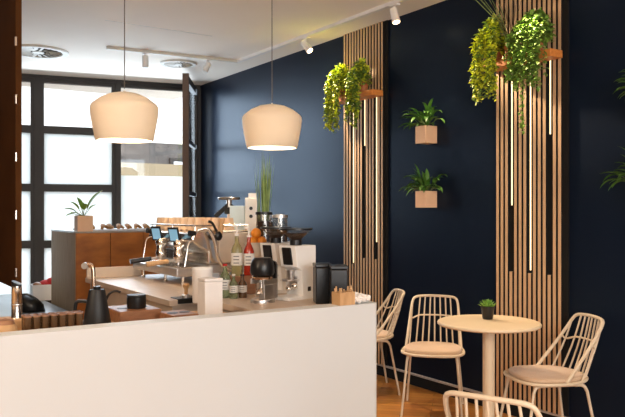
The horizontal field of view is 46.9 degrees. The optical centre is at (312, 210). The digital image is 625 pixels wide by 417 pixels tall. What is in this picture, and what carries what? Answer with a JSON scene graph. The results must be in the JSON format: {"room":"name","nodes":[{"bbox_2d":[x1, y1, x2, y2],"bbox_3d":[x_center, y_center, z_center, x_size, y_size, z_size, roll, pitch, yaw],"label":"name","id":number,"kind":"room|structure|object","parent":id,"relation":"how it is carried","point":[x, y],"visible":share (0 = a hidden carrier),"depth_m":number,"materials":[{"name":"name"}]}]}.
{"room":"cafe","nodes":[
{"label":"cafe","id":0,"kind":"room"},
{"bbox_2d":[22,0,444,99],"bbox_3d":[-1.462,-1.680,3.137,7.200,0.100,13.050,0,0,-33],"label":"ceiling","id":1,"kind":"structure","parent":0,"point":[236,29],"depth_m":6.50,"materials":[{"name":"paint"}]},
{"bbox_2d":[0,0,21,286],"bbox_3d":[-2.177,-0.554,5.130,0.046,2.149,0.794,0,0,-33],"label":"panel","id":2,"kind":"object","parent":1,"relation":"hanging from","point":[10,10],"visible":0.92,"depth_m":4.94,"materials":[{"name":"brown laminate"}]},
{"bbox_2d":[22,44,68,58],"bbox_3d":[-2.797,-1.619,7.335,0.600,0.022,0.600,0,0,-33],"label":"ceiling vent","id":3,"kind":"object","parent":1,"relation":"in","point":[28,50],"visible":0.76,"depth_m":7.31,"materials":[{"name":"metal"}]},
{"bbox_2d":[90,0,158,142],"bbox_3d":[-1.264,-1.057,4.840,0.448,1.170,0.448,0,0,-33],"label":"pendant lamp","id":4,"kind":"object","parent":1,"relation":"hanging from","point":[116,117],"visible":1,"depth_m":4.67,"materials":[{"name":"beige metal"}]},
{"bbox_2d":[105,20,208,35],"bbox_3d":[-1.353,-1.629,6.425,1.006,0.004,0.008,0,0,-34],"label":"trim","id":5,"kind":"structure","parent":1,"relation":"attached to","point":[105,20],"depth_m":6.39,"materials":[{"name":"metal"}]},
{"bbox_2d":[160,59,196,67],"bbox_3d":[-1.476,-1.620,7.932,0.400,0.020,0.400,0,0,-33],"label":"ceiling vent","id":6,"kind":"object","parent":1,"relation":"in","point":[172,63],"visible":1,"depth_m":7.88,"materials":[{"name":"metal"}]},
{"bbox_2d":[106,0,407,62],"bbox_3d":[0.913,-1.616,3.915,1.412,0.028,8.642,0,0,-33],"label":"track","id":7,"kind":"object","parent":1,"relation":"attached to","point":[386,5],"visible":1,"depth_m":7.06,"materials":[{"name":"metal"}]},
{"bbox_2d":[142,52,148,67],"bbox_3d":[-1.695,-1.527,7.298,0.064,0.149,0.090,0,0,-33],"label":"track spotlight","id":8,"kind":"object","parent":7,"relation":"attached to","point":[145,64],"visible":1,"depth_m":7.27,"materials":[{"name":"metal"}]},
{"bbox_2d":[202,59,210,73],"bbox_3d":[-1.121,-1.526,7.614,0.110,0.151,0.091,0,0,-33],"label":"track spotlight","id":9,"kind":"object","parent":7,"relation":"attached to","point":[207,65],"visible":1,"depth_m":7.59,"materials":[{"name":"metal"}]},
{"bbox_2d":[301,36,312,52],"bbox_3d":[-0.053,-1.528,6.643,0.122,0.149,0.065,0,0,38],"label":"track spotlight","id":10,"kind":"object","parent":7,"relation":"attached to","point":[304,43],"visible":1,"depth_m":6.62,"materials":[{"name":"metal"}]},
{"bbox_2d":[389,3,399,23],"bbox_3d":[0.638,-1.526,5.583,0.065,0.153,0.098,0,0,-33],"label":"track spotlight","id":11,"kind":"object","parent":7,"relation":"attached to","point":[394,13],"visible":1,"depth_m":5.56,"materials":[{"name":"metal"}]},
{"bbox_2d":[242,103,301,149],"bbox_3d":[-0.304,-1.057,5.400,0.448,1.170,0.448,0,0,-33],"label":"pendant lamp","id":12,"kind":"object","parent":1,"relation":"hanging from","point":[271,126],"visible":1,"depth_m":5.23,"materials":[{"name":"beige metal"}]},
{"bbox_2d":[200,0,624,416],"bbox_3d":[1.788,-0.105,4.554,0.150,3.050,11.850,0,0,-33],"label":"wall","id":13,"kind":"structure","parent":0,"point":[449,248],"depth_m":5.57,"materials":[{"name":"blue paint"}]},
{"bbox_2d":[182,73,197,216],"bbox_3d":[-1.464,-0.120,8.670,0.070,2.880,1.042,0,0,-3],"label":"window","id":14,"kind":"structure","parent":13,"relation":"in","point":[188,85],"depth_m":8.15,"materials":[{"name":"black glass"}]},
{"bbox_2d":[344,20,387,365],"bbox_3d":[0.466,-0.154,6.405,0.027,2.950,0.625,0,0,-33],"label":"panel","id":15,"kind":"object","parent":13,"relation":"attached to","point":[365,147],"visible":0.72,"depth_m":6.35,"materials":[{"name":"brown wood"}]},
{"bbox_2d":[343,57,371,128],"bbox_3d":[0.407,-1.012,6.227,0.255,0.638,0.242,0,0,-33],"label":"trailing plant","id":16,"kind":"object","parent":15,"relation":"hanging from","point":[358,76],"visible":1,"depth_m":6.19,"materials":[{"name":"green plant"}]},
{"bbox_2d":[333,89,382,103],"bbox_3d":[0.394,-1.010,6.378,0.121,0.050,0.585,0,0,-33],"label":"wall shelf","id":17,"kind":"object","parent":15,"relation":"attached to","point":[371,93],"visible":0.69,"depth_m":6.19,"materials":[{"name":"orange wood"}]},
{"bbox_2d":[322,63,348,132],"bbox_3d":[0.238,-1.012,6.484,0.255,0.648,0.250,0,0,-33],"label":"trailing plant","id":18,"kind":"object","parent":17,"relation":"on","point":[335,82],"visible":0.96,"depth_m":6.44,"materials":[{"name":"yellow plant"}]},
{"bbox_2d":[398,98,444,143],"bbox_3d":[0.827,-0.702,5.612,0.290,0.341,0.489,0,0,-33],"label":"wall planter","id":19,"kind":"object","parent":13,"relation":"attached to","point":[425,133],"visible":1,"depth_m":5.62,"materials":[{"name":"ceramic"}]},
{"bbox_2d":[399,165,447,207],"bbox_3d":[0.836,-0.205,5.626,0.262,0.356,0.508,0,0,-33],"label":"wall planter","id":20,"kind":"object","parent":13,"relation":"attached to","point":[424,198],"visible":1,"depth_m":5.62,"materials":[{"name":"ceramic"}]},
{"bbox_2d":[377,363,566,416],"bbox_3d":[1.732,1.377,4.487,0.018,0.085,11.600,0,0,-33],"label":"baseboard","id":21,"kind":"structure","parent":13,"relation":"attached to","point":[420,382],"depth_m":5.63,"materials":[{"name":"black paint"}]},
{"bbox_2d":[496,0,568,416],"bbox_3d":[1.474,-0.154,4.869,0.027,2.950,0.600,0,0,-33],"label":"panel","id":22,"kind":"object","parent":13,"relation":"attached to","point":[532,168],"visible":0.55,"depth_m":4.82,"materials":[{"name":"brown wood"}]},
{"bbox_2d":[467,13,506,105],"bbox_3d":[1.236,-1.044,4.967,0.260,0.635,0.293,0,0,-33],"label":"trailing plant","id":23,"kind":"object","parent":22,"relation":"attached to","point":[489,45],"visible":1,"depth_m":4.92,"materials":[{"name":"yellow plant"}]},
{"bbox_2d":[484,48,561,71],"bbox_3d":[1.399,-1.010,4.847,0.121,0.050,0.585,0,0,-33],"label":"wall shelf","id":24,"kind":"object","parent":22,"relation":"attached to","point":[552,54],"visible":0.46,"depth_m":4.63,"materials":[{"name":"orange wood"}]},
{"bbox_2d":[476,0,520,57],"bbox_3d":[1.284,-1.292,4.907,0.157,0.511,0.375,0,0,-33],"label":"plant","id":25,"kind":"object","parent":24,"relation":"on","point":[506,32],"visible":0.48,"depth_m":4.89,"materials":[{"name":"green plant"}]},
{"bbox_2d":[502,7,555,134],"bbox_3d":[1.429,-0.908,4.676,0.250,0.831,0.372,0,0,-30],"label":"trailing plant","id":26,"kind":"object","parent":24,"relation":"on","point":[530,31],"visible":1,"depth_m":4.63,"materials":[{"name":"green plant"}]},
{"bbox_2d":[600,147,624,188],"bbox_3d":[1.835,-0.198,4.086,0.283,0.356,0.535,0,0,-33],"label":"wall planter","id":27,"kind":"object","parent":13,"relation":"attached to","point":[617,172],"visible":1,"depth_m":4.23,"materials":[{"name":"plant"}]},
{"bbox_2d":[614,69,624,97],"bbox_3d":[1.857,-0.687,4.051,0.283,0.343,0.441,0,0,-33],"label":"wall planter","id":28,"kind":"object","parent":13,"relation":"attached to","point":[619,79],"visible":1,"depth_m":4.16,"materials":[{"name":"plant"}]},
{"bbox_2d":[377,375,515,416],"bbox_3d":[-1.449,1.460,3.116,7.200,0.080,13.000,0,0,-33],"label":"floor","id":29,"kind":"structure","parent":0,"point":[421,402],"depth_m":5.31,"materials":[{"name":"wood"}]},
{"bbox_2d":[0,293,66,316],"bbox_3d":[-4.521,1.195,6.572,4.060,0.450,1.950,0,0,-33],"label":"window bench","id":30,"kind":"object","parent":29,"relation":"on","point":[5,300],"visible":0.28,"depth_m":7.24,"materials":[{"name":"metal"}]},
{"bbox_2d":[22,293,44,312],"bbox_3d":[-2.718,0.880,6.946,0.271,0.180,0.192,0,0,-10],"label":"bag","id":31,"kind":"object","parent":30,"relation":"on","point":[30,303],"visible":0.75,"depth_m":6.88,"materials":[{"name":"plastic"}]},
{"bbox_2d":[30,284,50,300],"bbox_3d":[-2.941,0.884,7.889,0.260,0.170,0.200,0,0,-28],"label":"box","id":32,"kind":"object","parent":30,"relation":"on","point":[41,292],"visible":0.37,"depth_m":7.79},
{"bbox_2d":[40,278,50,284],"bbox_3d":[-2.912,0.809,7.906,0.191,0.158,0.156,0,0,-33],"label":"cloth","id":33,"kind":"object","parent":32,"relation":"in","point":[48,281],"visible":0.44,"depth_m":7.85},
{"bbox_2d":[51,228,158,318],"bbox_3d":[-1.980,0.807,7.704,1.360,1.225,0.957,0,0,-33],"label":"cabinet","id":34,"kind":"object","parent":29,"relation":"on","point":[70,248],"visible":0.28,"depth_m":7.17,"materials":[{"name":"grey wood"}]},
{"bbox_2d":[65,191,100,231],"bbox_3d":[-2.198,-0.004,6.860,0.327,0.398,0.240,0,0,4],"label":"potted plant","id":35,"kind":"object","parent":34,"relation":"on","point":[82,223],"visible":1,"depth_m":6.82,"materials":[{"name":"green plant"}]},
{"bbox_2d":[93,228,145,230],"bbox_3d":[-1.941,0.187,7.363,0.700,0.016,0.240,0,0,-33],"label":"tray","id":36,"kind":"object","parent":34,"relation":"on","point":[132,228],"visible":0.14,"depth_m":7.21,"materials":[{"name":"paper"}]},
{"bbox_2d":[0,301,376,416],"bbox_3d":[-1.198,0.939,2.647,3.600,0.962,0.100,0,0,-33],"label":"counter","id":37,"kind":"object","parent":29,"relation":"on","point":[313,360],"depth_m":3.07,"materials":[{"name":"paint"}]},
{"bbox_2d":[332,286,354,305],"bbox_3d":[0.151,0.413,3.531,0.090,0.089,0.070,0,0,-33],"label":"box","id":38,"kind":"object","parent":37,"relation":"on","point":[340,297],"visible":1,"depth_m":3.51,"materials":[{"name":"brown wood"}]},
{"bbox_2d":[361,293,370,302],"bbox_3d":[0.257,0.434,3.575,0.052,0.048,0.049,0,0,-33],"label":"crumpled tissue","id":39,"kind":"object","parent":37,"relation":"on","point":[365,298],"visible":0.94,"depth_m":3.56,"materials":[{"name":"paper"}]},
{"bbox_2d":[85,273,322,312],"bbox_3d":[-0.532,0.960,4.717,1.210,0.920,2.430,0,0,-33],"label":"bench","id":40,"kind":"object","parent":29,"relation":"on","point":[159,292],"visible":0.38,"depth_m":4.53,"materials":[{"name":"brown wood"}]},
{"bbox_2d":[86,266,141,277],"bbox_3d":[-1.508,0.462,5.482,0.420,0.075,0.020,0,0,-33],"label":"splash upstand","id":41,"kind":"object","parent":40,"relation":"on","point":[120,270],"visible":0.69,"depth_m":5.47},
{"bbox_2d":[171,296,192,303],"bbox_3d":[-0.708,0.508,4.136,0.182,0.028,0.118,0,0,-33],"label":"mat","id":42,"kind":"object","parent":40,"relation":"on","point":[180,299],"visible":0.45,"depth_m":4.07,"materials":[{"name":"black plastic"}]},
{"bbox_2d":[182,283,190,297],"bbox_3d":[-0.722,0.452,4.114,0.052,0.084,0.052,0,0,-33],"label":"tamper","id":43,"kind":"object","parent":42,"relation":"on","point":[185,285],"visible":1,"depth_m":4.10,"materials":[{"name":"wood"}]},
{"bbox_2d":[130,219,251,284],"bbox_3d":[-0.928,0.276,5.258,0.679,0.447,0.912,0,0,-33],"label":"espresso machine","id":44,"kind":"object","parent":40,"relation":"on","point":[178,251],"visible":0.88,"depth_m":5.01,"materials":[{"name":"metal"}]},
{"bbox_2d":[133,262,191,276],"bbox_3d":[-1.037,0.412,5.217,0.245,0.055,0.860,0,0,-33],"label":"drip tray","id":45,"kind":"object","parent":44,"relation":"on","point":[177,269],"depth_m":5.01,"materials":[{"name":"metal"}]},
{"bbox_2d":[161,217,169,228],"bbox_3d":[-1.106,0.091,5.453,0.082,0.085,0.081,0,0,-33],"label":"paper cup","id":46,"kind":"object","parent":44,"relation":"on","point":[165,219],"visible":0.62,"depth_m":5.42,"materials":[{"name":"paper"}]},
{"bbox_2d":[180,218,187,229],"bbox_3d":[-0.911,0.091,5.157,0.082,0.085,0.081,0,0,-33],"label":"paper cup","id":47,"kind":"object","parent":44,"relation":"on","point":[183,220],"visible":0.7,"depth_m":5.13,"materials":[{"name":"paper"}]},
{"bbox_2d":[186,218,194,229],"bbox_3d":[-0.846,0.091,5.059,0.082,0.085,0.081,0,0,-33],"label":"paper cup","id":48,"kind":"object","parent":44,"relation":"on","point":[190,220],"visible":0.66,"depth_m":5.03,"materials":[{"name":"paper"}]},
{"bbox_2d":[193,218,203,230],"bbox_3d":[-0.782,0.091,4.960,0.082,0.085,0.081,0,0,-33],"label":"paper cup","id":49,"kind":"object","parent":44,"relation":"on","point":[198,221],"visible":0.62,"depth_m":4.93,"materials":[{"name":"paper"}]},
{"bbox_2d":[211,218,219,229],"bbox_3d":[-0.669,0.091,4.998,0.082,0.085,0.081,0,0,-33],"label":"paper cup","id":50,"kind":"object","parent":44,"relation":"on","point":[216,221],"visible":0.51,"depth_m":4.97,"materials":[{"name":"paper"}]},
{"bbox_2d":[223,218,234,229],"bbox_3d":[-0.589,0.091,5.087,0.082,0.085,0.081,0,0,-33],"label":"paper cup","id":51,"kind":"object","parent":44,"relation":"on","point":[228,221],"visible":0.98,"depth_m":5.06,"materials":[{"name":"paper"}]},
{"bbox_2d":[192,267,212,302],"bbox_3d":[-0.604,0.405,3.950,0.116,0.190,0.116,0,0,-33],"label":"cylinder","id":52,"kind":"object","parent":40,"relation":"on","point":[197,272],"visible":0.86,"depth_m":3.90,"materials":[{"name":"white ceramic"}]},
{"bbox_2d":[219,263,230,297],"bbox_3d":[-0.506,0.402,4.160,0.068,0.196,0.069,0,0,0],"label":"syrup bottle","id":53,"kind":"object","parent":40,"relation":"on","point":[225,275],"visible":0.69,"depth_m":4.13,"materials":[{"name":"green glass"}]},
{"bbox_2d":[214,197,239,272],"bbox_3d":[-0.678,0.194,5.850,0.202,0.612,0.184,0,0,42],"label":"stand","id":54,"kind":"object","parent":40,"relation":"on","point":[226,208],"visible":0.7,"depth_m":5.83,"materials":[{"name":"metal"}]},
{"bbox_2d":[229,274,237,298],"bbox_3d":[-0.452,0.430,4.120,0.052,0.139,0.052,0,0,0],"label":"syrup bottle","id":55,"kind":"object","parent":40,"relation":"on","point":[233,285],"visible":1,"depth_m":4.10,"materials":[{"name":"green glass"}]},
{"bbox_2d":[238,274,246,297],"bbox_3d":[-0.404,0.433,4.160,0.054,0.134,0.054,0,0,0],"label":"syrup bottle","id":56,"kind":"object","parent":40,"relation":"on","point":[242,285],"visible":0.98,"depth_m":4.14,"materials":[{"name":"orange glass"}]},
{"bbox_2d":[230,275,256,293],"bbox_3d":[-0.426,0.445,4.360,0.170,0.110,0.090,0,0,0],"label":"riser","id":57,"kind":"object","parent":40,"relation":"on","point":[251,288],"visible":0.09,"depth_m":4.32,"materials":[{"name":"brown wood"}]},
{"bbox_2d":[231,225,242,275],"bbox_3d":[-0.457,0.236,4.349,0.070,0.308,0.071,0,0,0],"label":"syrup bottle","id":58,"kind":"object","parent":57,"relation":"on","point":[236,251],"visible":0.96,"depth_m":4.33,"materials":[{"name":"glass"}]},
{"bbox_2d":[243,226,253,274],"bbox_3d":[-0.388,0.242,4.380,0.066,0.295,0.067,0,0,0],"label":"syrup bottle","id":59,"kind":"object","parent":57,"relation":"on","point":[248,255],"visible":0.91,"depth_m":4.35,"materials":[{"name":"glass"}]},
{"bbox_2d":[230,193,260,274],"bbox_3d":[-0.511,0.182,5.487,0.235,0.635,0.160,0,0,-5],"label":"brewer","id":60,"kind":"object","parent":40,"relation":"on","point":[245,214],"visible":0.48,"depth_m":5.43,"materials":[{"name":"white plastic"}]},
{"bbox_2d":[244,242,267,287],"bbox_3d":[-0.362,0.350,4.620,0.156,0.300,0.156,0,0,-33],"label":"fruit bowl","id":61,"kind":"object","parent":40,"relation":"on","point":[256,246],"visible":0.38,"depth_m":4.57,"materials":[{"name":"beige ceramic"}]},
{"bbox_2d":[257,236,266,242],"bbox_3d":[-0.327,0.197,4.620,0.066,0.068,0.068,0,0,-33],"label":"orange","id":62,"kind":"object","parent":61,"relation":"in","point":[261,239],"visible":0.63,"depth_m":4.59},
{"bbox_2d":[251,228,260,237],"bbox_3d":[-0.362,0.143,4.620,0.066,0.068,0.068,0,0,-33],"label":"orange","id":63,"kind":"object","parent":62,"relation":"on","point":[256,233],"visible":0.99,"depth_m":4.60,"materials":[{"name":"food"}]},
{"bbox_2d":[250,257,276,303],"bbox_3d":[-0.276,0.376,3.945,0.136,0.248,0.193,0,0,40],"label":"machine","id":64,"kind":"object","parent":40,"relation":"on","point":[263,270],"visible":1,"depth_m":3.90,"materials":[{"name":"metal"}]},
{"bbox_2d":[254,157,273,231],"bbox_3d":[-0.336,0.030,5.157,0.140,0.940,0.124,0,0,-33],"label":"potted grass","id":65,"kind":"object","parent":40,"relation":"on","point":[265,190],"depth_m":5.13,"materials":[{"name":"green plant"}]},
{"bbox_2d":[256,227,290,293],"bbox_3d":[-0.231,0.298,4.405,0.190,0.404,0.220,0,0,42],"label":"coffee grinder","id":66,"kind":"object","parent":40,"relation":"on","point":[271,249],"visible":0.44,"depth_m":4.36,"materials":[{"name":"white metal"}]},
{"bbox_2d":[275,228,315,300],"bbox_3d":[-0.102,0.298,4.105,0.190,0.404,0.220,0,0,42],"label":"coffee grinder","id":67,"kind":"object","parent":40,"relation":"on","point":[297,258],"visible":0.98,"depth_m":4.07,"materials":[{"name":"white metal"}]},
{"bbox_2d":[313,262,330,303],"bbox_3d":[0.055,0.393,3.930,0.094,0.215,0.124,0,0,-8],"label":"canister","id":68,"kind":"object","parent":40,"relation":"on","point":[320,269],"visible":0.71,"depth_m":3.87,"materials":[{"name":"plastic"}]},
{"bbox_2d":[329,264,347,303],"bbox_3d":[0.137,0.393,3.800,0.094,0.215,0.124,0,0,-2],"label":"canister","id":69,"kind":"object","parent":40,"relation":"on","point":[338,273],"visible":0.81,"depth_m":3.74,"materials":[{"name":"plastic"}]},
{"bbox_3d":[-0.276,0.355,4.900,0.260,0.290,0.160,0,0,-2],"label":"storage box","id":70,"kind":"object","parent":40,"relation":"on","visible":0},
{"bbox_2d":[255,211,272,241],"bbox_3d":[-0.325,0.106,4.830,0.114,0.207,0.114,0,0,-33],"label":"jar","id":71,"kind":"object","parent":70,"relation":"on","point":[259,223],"visible":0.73,"depth_m":4.79,"materials":[{"name":"silver glass"}]},
{"bbox_2d":[272,214,287,241],"bbox_3d":[-0.219,0.116,4.860,0.108,0.187,0.108,0,0,-33],"label":"jar","id":72,"kind":"object","parent":70,"relation":"on","point":[284,237],"visible":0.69,"depth_m":4.82,"materials":[{"name":"silver glass"}]},
{"bbox_2d":[377,288,404,394],"bbox_3d":[0.451,1.025,5.726,0.550,0.794,0.448,0,0,-8],"label":"wire chair","id":73,"kind":"object","parent":29,"relation":"on","point":[382,335],"visible":0.69,"depth_m":5.64,"materials":[{"name":"beige metal"}]},
{"bbox_2d":[377,329,389,338],"bbox_3d":[0.410,0.975,5.720,0.396,0.027,0.397,0,0,-8],"label":"cushion","id":74,"kind":"object","parent":73,"relation":"on","point":[384,334],"depth_m":5.58,"materials":[{"name":"beige fabric"}]},
{"bbox_2d":[400,294,464,416],"bbox_3d":[0.867,1.025,5.161,0.448,0.794,0.550,0,0,12],"label":"wire chair","id":75,"kind":"object","parent":29,"relation":"on","point":[427,349],"visible":0.96,"depth_m":5.18,"materials":[{"name":"beige metal"}]},
{"bbox_2d":[404,341,461,354],"bbox_3d":[0.858,0.975,5.120,0.397,0.027,0.396,0,0,12],"label":"cushion","id":76,"kind":"object","parent":75,"relation":"on","point":[420,347],"depth_m":5.03,"materials":[{"name":"beige fabric"}]},
{"bbox_2d":[437,314,541,416],"bbox_3d":[1.069,1.045,4.370,0.616,0.750,0.616,0,0,-33],"label":"round table","id":77,"kind":"object","parent":29,"relation":"on","point":[500,324],"visible":0.98,"depth_m":4.33,"materials":[{"name":"laminate"}]},
{"bbox_2d":[478,299,496,319],"bbox_3d":[1.090,0.606,4.464,0.123,0.127,0.115,0,0,-33],"label":"succulent pot","id":78,"kind":"object","parent":77,"relation":"on","point":[487,309],"visible":1,"depth_m":4.44,"materials":[{"name":"black plastic"}]},
{"bbox_2d":[443,390,542,416],"bbox_3d":[0.738,1.025,2.676,0.448,0.794,0.550,0,0,34],"label":"wire chair","id":79,"kind":"object","parent":29,"relation":"on","point":[508,401],"visible":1,"depth_m":2.46,"materials":[{"name":"beige metal"}]},
{"bbox_2d":[499,313,604,416],"bbox_3d":[1.436,1.025,4.317,0.550,0.794,0.448,0,0,-9],"label":"wire chair","id":80,"kind":"object","parent":29,"relation":"on","point":[538,376],"visible":1,"depth_m":4.29,"materials":[{"name":"beige metal"}]},
{"bbox_2d":[508,365,582,383],"bbox_3d":[1.395,0.975,4.310,0.396,0.027,0.397,0,0,-9],"label":"cushion","id":81,"kind":"object","parent":80,"relation":"on","point":[523,374],"depth_m":4.23,"materials":[{"name":"beige fabric"}]},
{"bbox_3d":[-1.609,0.980,2.850,3.000,0.880,0.680,0,0,-33],"label":"bench","id":82,"kind":"object","parent":29,"relation":"on","visible":0},
{"bbox_2d":[0,318,16,331],"bbox_3d":[-1.208,0.481,2.832,0.093,0.118,0.093,0,0,-33],"label":"jar","id":83,"kind":"object","parent":82,"relation":"on","point":[6,325],"visible":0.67,"depth_m":2.81,"materials":[{"name":"brown wood"}]},
{"bbox_2d":[0,316,21,330],"bbox_3d":[-1.312,0.497,3.027,0.270,0.085,0.140,0,0,-33],"label":"chopping board","id":84,"kind":"object","parent":82,"relation":"on","point":[17,321],"visible":0.02,"depth_m":3.00,"materials":[{"name":"brown wood"}]},
{"bbox_2d":[11,280,21,318],"bbox_3d":[-1.258,0.374,3.062,0.046,0.159,0.046,0,0,0],"label":"cocktail shaker","id":85,"kind":"object","parent":84,"relation":"on","point":[16,288],"visible":0.98,"depth_m":3.04,"materials":[{"name":"metal"}]},
{"bbox_2d":[81,262,95,288],"bbox_3d":[-1.087,0.396,3.513,0.078,0.288,0.040,0,0,0],"label":"water tap","id":86,"kind":"object","parent":82,"relation":"on","point":[85,265],"visible":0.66,"depth_m":3.50,"materials":[{"name":"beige metal"}]},
{"bbox_2d":[73,286,110,324],"bbox_3d":[-0.982,0.439,3.244,0.155,0.202,0.134,0,0,-36],"label":"kettle","id":87,"kind":"object","parent":82,"relation":"on","point":[96,310],"visible":0.68,"depth_m":3.21,"materials":[{"name":"metal"}]},
{"bbox_2d":[108,304,160,321],"bbox_3d":[-0.893,0.509,3.577,0.208,0.062,0.240,0,0,-33],"label":"wooden tray","id":88,"kind":"object","parent":82,"relation":"on","point":[120,313],"visible":0.59,"depth_m":3.49,"materials":[{"name":"brown wood"}]},
{"bbox_2d":[127,293,145,308],"bbox_3d":[-0.870,0.445,3.560,0.094,0.068,0.094,0,0,-33],"label":"jar","id":89,"kind":"object","parent":88,"relation":"on","point":[138,300],"visible":1,"depth_m":3.52,"materials":[{"name":"ceramic"}]},
{"bbox_2d":[160,310,198,317],"bbox_3d":[-0.637,0.511,3.436,0.130,0.056,0.170,0,0,-33],"label":"wooden tray","id":90,"kind":"object","parent":82,"relation":"on","point":[175,313],"visible":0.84,"depth_m":3.40,"materials":[{"name":"brown wood"}]},
{"bbox_2d":[197,277,222,314],"bbox_3d":[-0.512,0.437,3.600,0.098,0.206,0.098,0,0,-32],"label":"canister","id":91,"kind":"object","parent":82,"relation":"on","point":[210,289],"visible":0.75,"depth_m":3.56,"materials":[{"name":"ceramic"}]},
{"bbox_3d":[-1.074,0.530,2.974,0.250,0.018,0.110,0,0,-33],"label":"board","id":92,"kind":"object","parent":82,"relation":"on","visible":0},
{"bbox_2d":[23,315,31,329],"bbox_3d":[-1.147,0.472,2.898,0.034,0.098,0.033,0,0,-33],"label":"glass","id":93,"kind":"object","parent":92,"relation":"on","point":[27,319],"visible":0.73,"depth_m":2.89,"materials":[{"name":"brown ceramic"}]},
{"bbox_2d":[32,315,40,328],"bbox_3d":[-1.118,0.472,2.917,0.034,0.098,0.033,0,0,-33],"label":"glass","id":94,"kind":"object","parent":92,"relation":"on","point":[36,319],"visible":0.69,"depth_m":2.90,"materials":[{"name":"glass"}]},
{"bbox_2d":[41,314,49,328],"bbox_3d":[-1.090,0.472,2.936,0.034,0.098,0.033,0,0,-33],"label":"glass","id":95,"kind":"object","parent":92,"relation":"on","point":[44,317],"visible":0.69,"depth_m":2.92,"materials":[{"name":"brown ceramic"}]},
{"bbox_2d":[50,313,57,327],"bbox_3d":[-1.061,0.472,2.954,0.034,0.098,0.033,0,0,-33],"label":"glass","id":96,"kind":"object","parent":92,"relation":"on","point":[53,317],"visible":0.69,"depth_m":2.94,"materials":[{"name":"brown wood"}]},
{"bbox_2d":[58,313,66,326],"bbox_3d":[-1.033,0.472,2.973,0.034,0.098,0.033,0,0,-33],"label":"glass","id":97,"kind":"object","parent":92,"relation":"on","point":[61,316],"visible":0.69,"depth_m":2.96,"materials":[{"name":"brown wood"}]},
{"bbox_2d":[67,312,74,325],"bbox_3d":[-1.004,0.472,2.992,0.034,0.098,0.033,0,0,-33],"label":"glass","id":98,"kind":"object","parent":92,"relation":"on","point":[70,315],"visible":0.68,"depth_m":2.98,"materials":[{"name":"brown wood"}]},
{"bbox_2d":[75,311,82,325],"bbox_3d":[-0.976,0.472,3.010,0.034,0.098,0.033,0,0,-33],"label":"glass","id":99,"kind":"object","parent":92,"relation":"on","point":[78,315],"visible":0.64,"depth_m":3.00,"materials":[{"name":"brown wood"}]},
{"bbox_3d":[-4.803,-0.105,8.148,7.001,3.050,1.595,0,0,-33],"label":"wall","id":100,"kind":"structure","parent":0,"visible":0},
{"bbox_2d":[0,244,34,294],"bbox_3d":[-3.707,0.725,8.498,0.793,0.650,0.090,0,0,-22],"label":"window","id":101,"kind":"structure","parent":100,"relation":"in","point":[28,251],"depth_m":8.60,"materials":[{"name":"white glass"}]},
{"bbox_2d":[22,77,34,128],"bbox_3d":[-3.707,-1.286,8.498,0.793,0.612,0.090,0,0,-22],"label":"window","id":102,"kind":"structure","parent":100,"relation":"in","point":[24,79],"depth_m":8.59,"materials":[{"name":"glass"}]},
{"bbox_2d":[22,187,34,244],"bbox_3d":[-3.707,0.060,8.498,0.793,0.680,0.090,0,0,-22],"label":"window","id":103,"kind":"structure","parent":100,"relation":"in","point":[28,194],"depth_m":8.60,"materials":[{"name":"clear glass"}]},
{"bbox_2d":[22,129,34,187],"bbox_3d":[-3.707,-0.630,8.498,0.793,0.700,0.090,0,0,-22],"label":"window","id":104,"kind":"structure","parent":100,"relation":"in","point":[28,135],"depth_m":8.60,"materials":[{"name":"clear glass"}]},
{"bbox_2d":[40,244,50,280],"bbox_3d":[-2.873,0.725,8.834,0.881,0.650,0.090,0,0,-22],"label":"window","id":105,"kind":"structure","parent":100,"relation":"in","point":[45,249],"depth_m":8.69,"materials":[{"name":"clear glass"}]},
{"bbox_2d":[40,129,115,187],"bbox_3d":[-2.873,-0.630,8.834,0.881,0.700,0.090,0,0,-22],"label":"window","id":106,"kind":"structure","parent":100,"relation":"in","point":[68,158],"depth_m":8.81,"materials":[{"name":"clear glass"}]},
{"bbox_2d":[40,188,115,243],"bbox_3d":[-2.873,0.060,8.834,0.881,0.680,0.090,0,0,-22],"label":"window","id":107,"kind":"structure","parent":100,"relation":"in","point":[53,201],"depth_m":8.79,"materials":[{"name":"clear glass"}]},
{"bbox_2d":[40,78,115,130],"bbox_3d":[-2.873,-1.286,8.834,0.881,0.612,0.090,0,0,-22],"label":"window","id":108,"kind":"structure","parent":100,"relation":"in","point":[112,86],"depth_m":8.74,"materials":[{"name":"clear glass"}]},
{"bbox_2d":[22,74,199,87],"bbox_3d":[-4.731,-1.611,8.107,6.997,0.038,0.170,0,0,-22],"label":"trim","id":109,"kind":"structure","parent":100,"relation":"attached to","point":[23,75],"depth_m":8.87,"materials":[{"name":"metal"}]},
{"bbox_2d":[35,78,200,281],"bbox_3d":[-2.389,-0.266,9.040,2.056,2.652,0.150,0,0,-22],"label":"trim","id":110,"kind":"structure","parent":100,"relation":"attached to","point":[37,80],"depth_m":8.61,"materials":[{"name":"metal"}]},
{"bbox_2d":[121,83,191,227],"bbox_3d":[-1.989,-0.266,9.190,0.902,2.652,0.090,0,0,-22],"label":"window","id":111,"kind":"structure","parent":100,"relation":"in","point":[144,199],"depth_m":9.17,"materials":[{"name":"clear glass"}]},
{"label":"outside","id":112,"kind":"structure","parent":0,"visible":0},
{"bbox_3d":[-11.471,1.620,22.017,45.000,0.200,30.600,0,0,-33],"label":"street","id":113,"kind":"object","parent":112,"visible":0},
{"bbox_2d":[22,86,181,164],"bbox_3d":[-5.788,-5.480,22.472,12.000,14.000,6.080,0,0,-33],"label":"building","id":114,"kind":"structure","parent":113,"relation":"on","point":[66,108],"depth_m":19.49,"materials":[{"name":"white brick"}]},
{"bbox_2d":[121,162,181,176],"bbox_3d":[-2.935,0.235,15.396,3.200,2.570,1.599,0,0,-33],"label":"awning","id":115,"kind":"object","parent":113,"relation":"on","point":[127,169],"visible":0.03,"depth_m":15.18,"materials":[{"name":"beige fabric"}]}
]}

